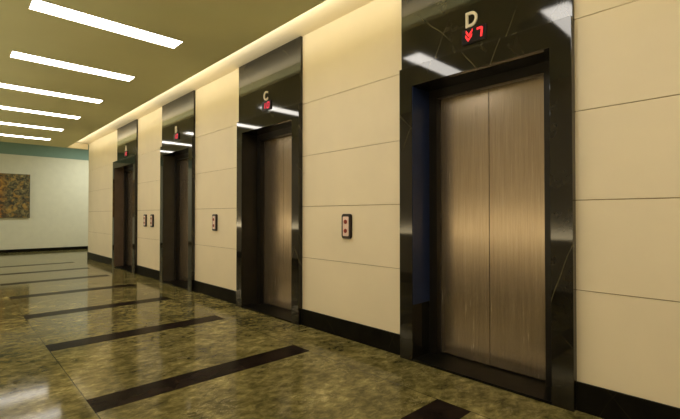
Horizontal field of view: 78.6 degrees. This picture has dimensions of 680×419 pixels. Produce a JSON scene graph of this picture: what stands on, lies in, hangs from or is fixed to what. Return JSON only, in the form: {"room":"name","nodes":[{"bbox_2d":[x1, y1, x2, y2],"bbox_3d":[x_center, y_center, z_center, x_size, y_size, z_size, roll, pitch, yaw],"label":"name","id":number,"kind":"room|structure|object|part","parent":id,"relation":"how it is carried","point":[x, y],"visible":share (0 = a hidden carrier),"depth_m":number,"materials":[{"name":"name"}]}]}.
{"room":"lobby","nodes":[
{"label":"lobby","id":0,"kind":"room"},
{"bbox_2d":[0,153,88,249],"bbox_3d":[-11.053,-0.204,14.736,12.000,3.390,0.200,1,-1,-43],"label":"wall","id":1,"kind":"structure","parent":0,"point":[59,187],"depth_m":15.09,"materials":[{"name":"white paint"}]},
{"bbox_2d":[0,173,29,217],"bbox_3d":[-11.539,-0.477,14.103,1.640,1.520,0.050,1,-1,-43],"label":"abstract painting","id":2,"kind":"object","parent":1,"relation":"attached to","point":[14,188],"visible":1,"depth_m":14.35,"materials":[{"name":"paint"}]},
{"bbox_2d":[0,246,87,252],"bbox_3d":[-10.977,1.435,14.634,12.000,0.110,0.020,1,-1,-43],"label":"baseboard","id":3,"kind":"structure","parent":1,"relation":"attached to","point":[77,247],"depth_m":14.91,"materials":[{"name":"black stone"}]},
{"bbox_2d":[0,142,88,159],"bbox_3d":[-11.049,-2.204,14.758,12.000,0.610,0.210,1,-1,-43],"label":"trim","id":4,"kind":"structure","parent":1,"relation":"attached to","point":[5,147],"depth_m":14.96,"materials":[{"name":"green paint"}]},
{"bbox_2d":[0,0,325,147],"bbox_3d":[-2.544,-2.045,4.103,3.152,0.237,19.420,1,-1,-43],"label":"ceiling","id":5,"kind":"structure","parent":0,"point":[211,31],"depth_m":5.03,"materials":[{"name":"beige paint"}]},
{"bbox_2d":[0,134,50,139],"bbox_3d":[-8.116,-1.841,10.433,1.397,0.006,0.270,1,-1,-43],"label":"recessed light","id":6,"kind":"object","parent":5,"relation":"in","point":[0,134],"visible":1,"depth_m":10.49,"materials":[{"name":"white plastic"}]},
{"bbox_2d":[0,122,63,130],"bbox_3d":[-6.970,-1.857,9.218,1.397,0.006,0.270,1,-1,-43],"label":"recessed light","id":7,"kind":"object","parent":5,"relation":"in","point":[5,123],"visible":1,"depth_m":9.29,"materials":[{"name":"white plastic"}]},
{"bbox_2d":[0,105,80,118],"bbox_3d":[-5.824,-1.872,8.004,1.397,0.006,0.270,1,-1,-43],"label":"recessed light","id":8,"kind":"object","parent":5,"relation":"in","point":[1,107],"visible":1,"depth_m":8.02,"materials":[{"name":"white plastic"}]},
{"bbox_2d":[0,83,103,103],"bbox_3d":[-4.678,-1.888,6.789,1.397,0.006,0.270,1,-1,-43],"label":"recessed light","id":9,"kind":"object","parent":5,"relation":"in","point":[2,85],"visible":1,"depth_m":6.76,"materials":[{"name":"white"}]},
{"bbox_2d":[9,50,134,81],"bbox_3d":[-3.532,-1.904,5.574,1.397,0.006,0.270,1,-1,-43],"label":"recessed light","id":10,"kind":"object","parent":5,"relation":"in","point":[14,54],"visible":1,"depth_m":5.50,"materials":[{"name":"white plastic"}]},
{"bbox_2d":[28,0,183,48],"bbox_3d":[-2.386,-1.920,4.360,1.397,0.006,0.270,1,-1,-43],"label":"recessed light","id":11,"kind":"object","parent":5,"relation":"in","point":[42,6],"visible":1,"depth_m":4.29,"materials":[{"name":"white plastic"}]},
{"bbox_2d":[67,0,373,149],"bbox_3d":[-1.016,-2.026,5.544,1.048,0.237,19.420,1,-1,-43],"label":"cove","id":12,"kind":"object","parent":5,"relation":"attached to","point":[328,11],"visible":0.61,"depth_m":5.54,"materials":[{"name":"paint"}]},
{"bbox_2d":[0,249,602,418],"bbox_3d":[-3.092,1.431,6.276,12.000,0.101,23.400,1,-1,-43],"label":"floor","id":13,"kind":"structure","parent":0,"point":[81,337],"depth_m":3.59,"materials":[{"name":"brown stone"}]},
{"bbox_2d":[88,0,679,407],"bbox_3d":[-0.768,-0.344,5.673,0.520,3.436,19.300,1,-1,-43],"label":"wall","id":14,"kind":"structure","parent":0,"point":[627,52],"depth_m":3.93,"materials":[{"name":"beige stone"}]},
{"bbox_2d":[87,252,111,265],"bbox_3d":[-6.632,1.354,11.472,0.020,0.190,2.745,1,-1,-43],"label":"baseboard","id":15,"kind":"structure","parent":14,"relation":"attached to","point":[106,260],"depth_m":11.38,"materials":[{"name":"black stone"}]},
{"bbox_2d":[112,119,137,273],"bbox_3d":[-4.994,-0.288,9.976,0.400,3.434,1.710,1,-1,-43],"label":"entrance","id":16,"kind":"object","parent":14,"relation":"attached to","point":[125,169],"visible":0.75,"depth_m":10.35,"materials":[{"name":"black metal"}]},
{"bbox_3d":[-4.993,1.419,9.955,0.398,0.020,1.428,1,-1,-43],"label":"sill","id":17,"kind":"part","parent":16,"relation":"part of","materials":[{"name":"brown stone"}]},
{"bbox_3d":[-4.937,-1.605,9.868,0.250,0.803,1.450,1,-1,-43],"label":"header panel","id":18,"kind":"part","parent":16,"relation":"part of","materials":[{"name":"black stone"}]},
{"bbox_3d":[-4.953,0.192,10.008,0.062,2.432,1.428,1,-1,-43],"label":"frame","id":19,"kind":"part","parent":16,"relation":"part of","materials":[{"name":"brown metal"}]},
{"bbox_3d":[-5.150,0.216,10.294,0.032,2.375,0.633,1,-1,-43],"label":"door panel","id":20,"kind":"part","parent":16,"relation":"part of","materials":[{"name":"brown metal"}]},
{"bbox_2d":[143,214,146,226],"bbox_3d":[-4.149,0.235,8.842,0.046,0.262,0.135,1,-1,-43],"label":"plate","id":21,"kind":"object","parent":14,"relation":"attached to","point":[145,215],"visible":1,"depth_m":8.81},
{"bbox_2d":[136,265,159,280],"bbox_3d":[-3.998,1.318,8.681,0.020,0.190,1.510,1,-1,-43],"label":"baseboard","id":22,"kind":"structure","parent":14,"relation":"attached to","point":[148,272],"depth_m":8.66,"materials":[{"name":"black stone"}]},
{"bbox_2d":[150,214,153,226],"bbox_3d":[-3.867,0.231,8.544,0.046,0.262,0.135,1,-1,-43],"label":"plate","id":23,"kind":"object","parent":14,"relation":"attached to","point":[151,215],"visible":1,"depth_m":8.52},
{"bbox_2d":[160,90,195,291],"bbox_3d":[-2.873,-0.317,7.729,0.400,3.434,1.450,1,-1,-43],"label":"elevator","id":24,"kind":"object","parent":14,"relation":"attached to","point":[177,151],"visible":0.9,"depth_m":7.98,"materials":[{"name":"black metal"}]},
{"bbox_3d":[-2.873,1.390,7.707,0.398,0.020,1.168,1,-1,-43],"label":"sill","id":25,"kind":"part","parent":24,"relation":"part of","materials":[{"name":"black stone"}]},
{"bbox_3d":[-2.906,-1.633,7.715,0.250,0.803,1.450,1,-1,-43],"label":"header panel","id":26,"kind":"part","parent":24,"relation":"part of","materials":[{"name":"black stone"}]},
{"bbox_3d":[-2.833,0.163,7.761,0.062,2.432,1.168,1,-1,-43],"label":"frame","id":27,"kind":"part","parent":24,"relation":"part of","materials":[{"name":"brown metal"}]},
{"bbox_3d":[-2.985,0.186,8.000,0.032,2.375,0.503,1,-1,-43],"label":"door panel","id":28,"kind":"part","parent":24,"relation":"part of","materials":[{"name":"brown metal"}]},
{"bbox_2d":[194,280,235,303],"bbox_3d":[-1.967,1.290,6.529,0.020,0.190,1.510,1,-1,-43],"label":"baseboard","id":29,"kind":"structure","parent":14,"relation":"attached to","point":[221,293],"depth_m":6.49,"materials":[{"name":"black stone"}]},
{"bbox_2d":[212,214,217,230],"bbox_3d":[-1.973,0.205,6.537,0.046,0.262,0.135,1,-1,-43],"label":"plate","id":30,"kind":"object","parent":14,"relation":"attached to","point":[214,216],"visible":1,"depth_m":6.50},
{"bbox_3d":[-1.982,0.205,6.528,0.006,0.205,0.085,1,-1,-43],"label":"plate","id":31,"kind":"part","parent":30,"relation":"part of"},
{"bbox_2d":[236,36,302,324],"bbox_3d":[-0.842,-0.345,5.576,0.400,3.434,1.450,1,-1,-43],"label":"elevator","id":32,"kind":"object","parent":14,"relation":"attached to","point":[269,223],"visible":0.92,"depth_m":5.71,"materials":[{"name":"brown metal"}]},
{"bbox_3d":[-0.841,1.362,5.555,0.398,0.020,1.168,1,-1,-43],"label":"sill","id":33,"kind":"part","parent":32,"relation":"part of","materials":[{"name":"black metal"}]},
{"bbox_3d":[-0.875,-1.661,5.562,0.250,0.803,1.450,1,-1,-43],"label":"header panel","id":34,"kind":"part","parent":32,"relation":"part of","materials":[{"name":"black stone"}]},
{"bbox_3d":[-0.936,0.159,5.864,0.032,2.375,0.503,1,-1,-43],"label":"door panel","id":35,"kind":"part","parent":32,"relation":"part of","materials":[{"name":"brown metal"}]},
{"bbox_3d":[-0.783,0.135,5.625,0.062,2.432,1.168,1,-1,-43],"label":"frame","id":36,"kind":"part","parent":32,"relation":"part of","materials":[{"name":"brown metal"}]},
{"bbox_3d":[-0.588,0.154,5.495,0.032,2.375,0.503,1,-1,-43],"label":"door panel","id":37,"kind":"part","parent":32,"relation":"part of","materials":[{"name":"brown metal"}]},
{"bbox_2d":[342,214,351,238],"bbox_3d":[0.068,0.177,4.373,0.046,0.262,0.135,1,-1,-43],"label":"plate","id":38,"kind":"object","parent":14,"relation":"attached to","point":[346,218],"visible":1,"depth_m":4.35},
{"bbox_3d":[0.060,0.177,4.365,0.006,0.205,0.085,1,-1,-43],"label":"plate","id":39,"kind":"part","parent":38,"relation":"part of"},
{"bbox_2d":[301,309,399,354],"bbox_3d":[0.065,1.262,4.376,0.020,0.190,1.510,1,-1,-43],"label":"baseboard","id":40,"kind":"structure","parent":14,"relation":"attached to","point":[381,339],"depth_m":4.28,"materials":[{"name":"black stone"}]},
{"bbox_2d":[399,0,576,411],"bbox_3d":[1.189,-0.373,3.423,0.400,3.434,1.450,1,-1,-43],"label":"elevator","id":41,"kind":"object","parent":14,"relation":"attached to","point":[488,289],"visible":0.96,"depth_m":3.43,"materials":[{"name":"brown metal"}]},
{"bbox_3d":[1.103,0.131,3.718,0.032,2.375,0.503,1,-1,-43],"label":"door panel","id":42,"kind":"part","parent":41,"relation":"part of","materials":[{"name":"brown metal"}]},
{"bbox_3d":[1.190,1.334,3.402,0.398,0.020,1.168,1,-1,-43],"label":"sill","id":43,"kind":"part","parent":41,"relation":"part of","materials":[{"name":"black metal"}]},
{"bbox_3d":[1.157,-1.688,3.410,0.250,0.803,1.450,1,-1,-43],"label":"header panel","id":44,"kind":"part","parent":41,"relation":"part of","materials":[{"name":"black stone"}]},
{"bbox_3d":[1.256,0.107,3.480,0.062,2.432,1.168,1,-1,-43],"label":"frame","id":45,"kind":"part","parent":41,"relation":"part of","materials":[{"name":"brown metal"}]},
{"bbox_3d":[1.451,0.126,3.350,0.032,2.375,0.503,1,-1,-43],"label":"door panel","id":46,"kind":"part","parent":41,"relation":"part of","materials":[{"name":"brown metal"}]},
{"bbox_2d":[576,381,679,418],"bbox_3d":[3.618,1.213,0.610,0.020,0.190,5.945,1,-1,-43],"label":"baseboard","id":47,"kind":"structure","parent":14,"relation":"attached to","point":[593,400],"depth_m":2.60,"materials":[{"name":"black stone"}]}
]}

